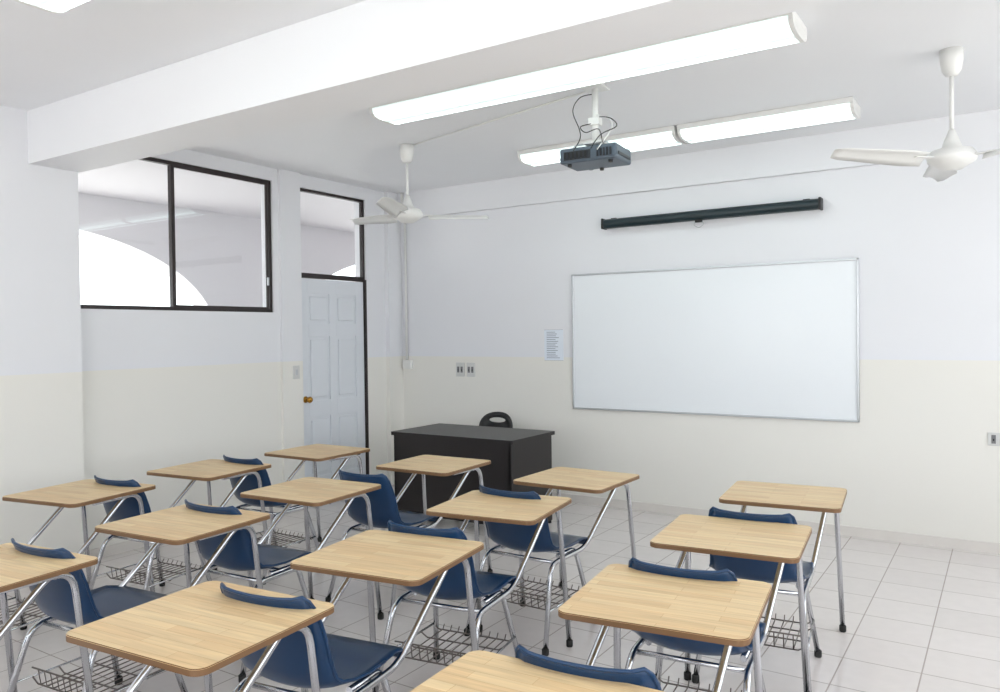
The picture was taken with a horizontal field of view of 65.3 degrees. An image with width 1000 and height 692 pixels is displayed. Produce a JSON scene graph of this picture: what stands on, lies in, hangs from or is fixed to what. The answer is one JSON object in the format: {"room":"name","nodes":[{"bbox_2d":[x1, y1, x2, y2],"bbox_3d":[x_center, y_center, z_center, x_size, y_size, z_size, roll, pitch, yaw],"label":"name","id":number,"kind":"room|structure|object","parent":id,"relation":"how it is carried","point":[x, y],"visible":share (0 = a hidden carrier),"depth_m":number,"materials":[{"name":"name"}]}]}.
{"room":"classroom","nodes":[
{"label":"classroom","id":0,"kind":"room"},
{"bbox_2d":[0,105,403,554],"bbox_3d":[-3.526,0.013,4.525,0.250,3.030,8.930,0,1,33],"label":"wall","id":1,"kind":"structure","parent":0,"point":[109,394],"depth_m":5.79,"materials":[{"name":"paint"}]},
{"bbox_2d":[81,157,272,311],"bbox_3d":[-2.489,-0.854,6.132,0.055,1.155,1.730,0,1,33],"label":"window","id":2,"kind":"structure","parent":1,"relation":"in","point":[171,165],"depth_m":6.17,"materials":[{"name":"black metal"}]},
{"bbox_2d":[89,478,388,557],"bbox_3d":[-3.498,1.492,4.417,0.112,0.075,8.720,0,1,33],"label":"baseboard","id":3,"kind":"structure","parent":1,"relation":"attached to","point":[125,546],"depth_m":5.66,"materials":[{"name":"tile"}]},
{"bbox_2d":[293,365,299,378],"bbox_3d":[-1.830,0.236,7.013,0.014,0.120,0.075,0,1,33],"label":"light switch","id":4,"kind":"object","parent":1,"relation":"attached to","point":[296,369],"visible":1,"depth_m":7.01,"materials":[{"name":"plastic"}]},
{"bbox_2d":[300,188,364,279],"bbox_3d":[-1.623,-1.054,7.476,0.040,0.800,0.885,0,1,33],"label":"window","id":5,"kind":"structure","parent":1,"relation":"in","point":[361,202],"depth_m":7.75,"materials":[{"name":"black metal"}]},
{"bbox_2d":[301,278,365,479],"bbox_3d":[-1.579,0.408,7.471,0.125,2.075,0.849,0,1,33],"label":"door","id":6,"kind":"structure","parent":1,"relation":"in","point":[332,310],"depth_m":7.47,"materials":[{"name":"white wood"}]},
{"bbox_2d":[301,275,368,473],"bbox_3d":[-1.604,0.400,7.499,0.065,2.110,0.886,0,1,34],"label":"door frame","id":7,"kind":"structure","parent":1,"relation":"attached to","point":[302,276],"depth_m":7.83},
{"bbox_2d":[78,193,354,306],"bbox_3d":[-4.014,-0.013,7.988,0.250,2.980,15.000,0,1,33],"label":"wall","id":8,"kind":"structure","parent":0,"point":[219,255],"depth_m":8.83,"materials":[{"name":"paint"}]},
{"bbox_2d":[78,160,354,231],"bbox_3d":[-3.196,-1.579,7.416,2.350,0.150,15.000,0,1,33],"label":"ceiling","id":9,"kind":"structure","parent":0,"point":[136,180],"depth_m":7.69,"materials":[{"name":"white paint"}]},
{"bbox_2d":[0,0,999,193],"bbox_3d":[-0.383,-1.581,2.438,7.800,0.150,9.230,0,1,33],"label":"ceiling","id":10,"kind":"structure","parent":0,"point":[882,54],"depth_m":4.62,"materials":[{"name":"paint"}]},
{"bbox_2d":[14,0,88,13],"bbox_3d":[-0.875,-1.456,2.552,2.550,0.091,0.300,0,1,33],"label":"ceiling light","id":11,"kind":"object","parent":10,"relation":"attached to","point":[51,6],"depth_m":3.23,"materials":[{"name":"white plastic"}]},
{"bbox_2d":[349,143,488,224],"bbox_3d":[-0.842,-1.259,6.114,1.075,0.605,1.170,0,1,33],"label":"ceiling fan","id":12,"kind":"object","parent":10,"relation":"hanging from","point":[405,212],"depth_m":6.04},
{"bbox_2d":[27,0,843,172],"bbox_3d":[0.111,-1.354,3.177,7.480,0.339,0.340,0,1,33],"label":"beam","id":13,"kind":"structure","parent":10,"relation":"attached to","point":[367,53],"depth_m":3.55,"materials":[{"name":"paint"}]},
{"bbox_2d":[413,91,586,144],"bbox_3d":[-0.069,-1.553,5.391,1.703,0.012,0.432,0,1,33],"label":"duct","id":14,"kind":"object","parent":10,"relation":"attached to","point":[584,91],"depth_m":5.27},
{"bbox_2d":[369,11,806,124],"bbox_3d":[0.333,-1.501,4.378,2.580,0.091,0.320,0,1,33],"label":"ceiling light","id":15,"kind":"object","parent":10,"relation":"attached to","point":[788,28],"depth_m":4.13,"materials":[{"name":"white plastic"}]},
{"bbox_2d":[560,83,630,170],"bbox_3d":[0.573,-1.315,4.692,0.370,0.480,0.305,0,1,29],"label":"ceiling projector","id":16,"kind":"object","parent":10,"relation":"hanging from","point":[601,154],"depth_m":4.64,"materials":[{"name":"grey plastic"}]},
{"bbox_2d":[517,125,686,166],"bbox_3d":[0.776,-1.534,6.065,1.320,0.091,0.310,0,1,33],"label":"ceiling light","id":17,"kind":"object","parent":10,"relation":"attached to","point":[663,136],"depth_m":5.84,"materials":[{"name":"white plastic"}]},
{"bbox_2d":[677,96,860,143],"bbox_3d":[1.831,-1.536,5.377,1.160,0.091,0.310,0,1,33],"label":"ceiling light","id":18,"kind":"object","parent":10,"relation":"attached to","point":[847,108],"depth_m":5.26,"materials":[{"name":"white plastic"}]},
{"bbox_2d":[830,46,999,181],"bbox_3d":[2.504,-1.253,4.184,1.185,0.635,1.151,0,1,33],"label":"ceiling fan","id":19,"kind":"object","parent":10,"relation":"hanging from","point":[944,162],"depth_m":4.10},
{"bbox_2d":[0,484,999,691],"bbox_3d":[-0.345,1.573,2.490,7.800,0.100,9.230,0,1,33],"label":"floor","id":20,"kind":"structure","parent":0,"point":[919,618],"depth_m":4.24,"materials":[{"name":"tile"}]},
{"bbox_2d":[0,542,97,691],"bbox_3d":[-1.955,1.148,2.633,0.587,0.785,0.944,0,1,27],"label":"desk","id":21,"kind":"object","parent":20,"relation":"on","point":[18,570],"visible":0.96,"depth_m":2.85,"materials":[{"name":"brown wood"}]},
{"bbox_2d":[0,479,155,630],"bbox_3d":[-2.346,1.130,4.022,0.587,0.785,0.944,0,1,23],"label":"desk","id":22,"kind":"object","parent":20,"relation":"on","point":[81,493],"visible":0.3,"depth_m":4.14,"materials":[{"name":"brown wood"}]},
{"bbox_2d":[7,503,269,691],"bbox_3d":[-1.519,1.131,3.327,0.587,0.785,0.944,0,1,28],"label":"desk","id":23,"kind":"object","parent":20,"relation":"on","point":[178,525],"visible":0.66,"depth_m":3.28,"materials":[{"name":"brown wood"}]},
{"bbox_2d":[89,459,270,590],"bbox_3d":[-1.916,1.113,4.707,0.587,0.785,0.944,0,1,27],"label":"desk","id":24,"kind":"object","parent":20,"relation":"on","point":[208,470],"visible":0.59,"depth_m":4.66,"materials":[{"name":"brown wood"}]},
{"bbox_2d":[66,581,333,691],"bbox_3d":[-0.965,1.145,2.107,0.587,0.785,0.944,0,1,28],"label":"desk","id":25,"kind":"object","parent":20,"relation":"on","point":[198,630],"visible":1,"depth_m":2.21,"materials":[{"name":"brown wood"}]},
{"bbox_2d":[184,477,383,682],"bbox_3d":[-1.116,1.115,4.007,0.587,0.785,0.944,0,1,29],"label":"desk","id":26,"kind":"object","parent":20,"relation":"on","point":[237,555],"visible":0.62,"depth_m":3.96,"materials":[{"name":"brown wood"}]},
{"bbox_2d":[212,444,369,584],"bbox_3d":[-1.414,1.096,5.383,0.587,0.785,0.944,0,1,32],"label":"desk","id":27,"kind":"object","parent":20,"relation":"on","point":[315,453],"visible":0.56,"depth_m":5.31,"materials":[{"name":"brown wood"}]},
{"bbox_2d":[220,530,483,691],"bbox_3d":[-0.511,1.128,2.766,0.587,0.785,0.944,0,1,25],"label":"desk","id":28,"kind":"object","parent":20,"relation":"on","point":[398,558],"visible":0.91,"depth_m":2.73,"materials":[{"name":"brown wood"}]},
{"bbox_2d":[325,455,492,616],"bbox_3d":[-0.534,1.095,4.785,0.587,0.785,0.944,0,1,31],"label":"desk","id":29,"kind":"object","parent":20,"relation":"on","point":[383,501],"visible":0.64,"depth_m":4.65,"materials":[{"name":"brown wood"}]},
{"bbox_2d":[391,423,554,523],"bbox_3d":[-0.225,1.081,6.465,1.200,0.750,0.670,0,1,33],"label":"desk","id":30,"kind":"object","parent":20,"relation":"on","point":[513,453],"visible":0.59,"depth_m":6.22,"materials":[{"name":"wood"}]},
{"bbox_2d":[378,490,572,690],"bbox_3d":[-0.095,1.110,3.569,0.587,0.785,0.944,0,1,25],"label":"desk","id":31,"kind":"object","parent":20,"relation":"on","point":[475,505],"visible":0.77,"depth_m":3.50,"materials":[{"name":"brown wood"}]},
{"bbox_2d":[479,412,512,427],"bbox_3d":[-0.108,1.035,7.139,0.442,0.824,0.501,0,1,25],"label":"chair","id":32,"kind":"object","parent":20,"relation":"on","point":[485,421],"visible":0.26,"depth_m":7.33,"materials":[{"name":"black plastic"}]},
{"bbox_2d":[410,650,664,691],"bbox_3d":[-0.077,1.144,1.504,0.587,0.785,0.944,0,1,30],"label":"desk","id":33,"kind":"object","parent":20,"relation":"on","point":[478,670],"visible":1,"depth_m":1.85,"materials":[{"name":"brown wood"}]},
{"bbox_2d":[464,467,639,655],"bbox_3d":[0.309,1.094,4.249,0.587,0.785,0.944,0,1,34],"label":"desk","id":34,"kind":"object","parent":20,"relation":"on","point":[511,536],"visible":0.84,"depth_m":4.12,"materials":[{"name":"brown wood"}]},
{"bbox_2d":[515,564,771,691],"bbox_3d":[0.420,1.126,2.242,0.587,0.785,0.944,0,1,26],"label":"desk","id":35,"kind":"object","parent":20,"relation":"on","point":[729,614],"visible":0.9,"depth_m":2.31,"materials":[{"name":"brown wood"}]},
{"bbox_2d":[625,514,811,691],"bbox_3d":[0.834,1.108,2.975,0.587,0.785,0.944,0,1,27],"label":"desk","id":36,"kind":"object","parent":20,"relation":"on","point":[782,543],"visible":0.66,"depth_m":2.99,"materials":[{"name":"brown wood"}]},
{"bbox_2d":[692,481,846,691],"bbox_3d":[1.317,1.090,3.734,0.587,0.785,0.944,0,1,27],"label":"desk","id":37,"kind":"object","parent":20,"relation":"on","point":[825,500],"visible":0.62,"depth_m":3.67,"materials":[{"name":"brown wood"}]},
{"bbox_2d":[401,154,999,542],"bbox_3d":[2.115,-0.085,6.266,7.800,3.030,0.150,0,1,33],"label":"wall","id":38,"kind":"structure","parent":0,"point":[919,458],"depth_m":6.17,"materials":[{"name":"paint"}]},
{"bbox_2d":[401,193,412,368],"bbox_3d":[-0.984,-0.678,8.134,0.110,1.830,0.080,0,1,33],"label":"conduit","id":39,"kind":"object","parent":38,"relation":"attached to","point":[407,364],"visible":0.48,"depth_m":8.15,"materials":[{"name":"white plastic"}]},
{"bbox_2d":[456,362,464,376],"bbox_3d":[-0.399,0.235,7.812,0.100,0.140,0.018,0,1,33],"label":"wall outlet","id":40,"kind":"object","parent":38,"relation":"attached to","point":[460,367],"visible":1,"depth_m":7.81,"materials":[{"name":"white plastic"}]},
{"bbox_2d":[467,363,474,376],"bbox_3d":[-0.290,0.235,7.741,0.100,0.140,0.018,0,1,33],"label":"wall outlet","id":41,"kind":"object","parent":38,"relation":"attached to","point":[470,366],"visible":1,"depth_m":7.74,"materials":[{"name":"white plastic"}]},
{"bbox_2d":[544,330,563,360],"bbox_3d":[0.498,-0.009,7.230,0.200,0.285,0.003,0,1,33],"label":"paper notice","id":42,"kind":"object","parent":38,"relation":"attached to","point":[553,339],"visible":1,"depth_m":7.23,"materials":[{"name":"white paper"}]},
{"bbox_2d":[398,109,999,217],"bbox_3d":[2.064,-1.462,6.146,7.450,0.270,0.050,0,1,33],"label":"beam","id":43,"kind":"structure","parent":38,"relation":"attached to","point":[980,131],"depth_m":6.33,"materials":[{"name":"paint"}]},
{"bbox_2d":[601,197,822,229],"bbox_3d":[1.671,-1.046,6.380,1.815,0.156,0.104,0,1,33],"label":"projection screen","id":44,"kind":"object","parent":38,"relation":"attached to","point":[698,216],"visible":1,"depth_m":6.29,"materials":[{"name":"black plastic"}]},
{"bbox_2d":[571,258,859,421],"bbox_3d":[1.666,-0.041,6.457,2.400,1.223,0.021,0,1,33],"label":"whiteboard","id":45,"kind":"object","parent":38,"relation":"attached to","point":[780,340],"visible":1,"depth_m":6.36,"materials":[{"name":"ceramic"}]},
{"bbox_2d":[552,492,999,554],"bbox_3d":[2.088,1.394,6.223,7.500,0.075,0.012,0,1,33],"label":"baseboard","id":46,"kind":"structure","parent":38,"relation":"attached to","point":[886,535],"depth_m":5.83,"materials":[{"name":"tile"}]},
{"bbox_2d":[988,432,999,445],"bbox_3d":[3.410,0.640,5.340,0.120,0.090,0.018,0,1,33],"label":"wall outlet","id":47,"kind":"object","parent":38,"relation":"attached to","point":[993,438],"visible":1,"depth_m":5.35,"materials":[{"name":"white plastic"}]}
]}

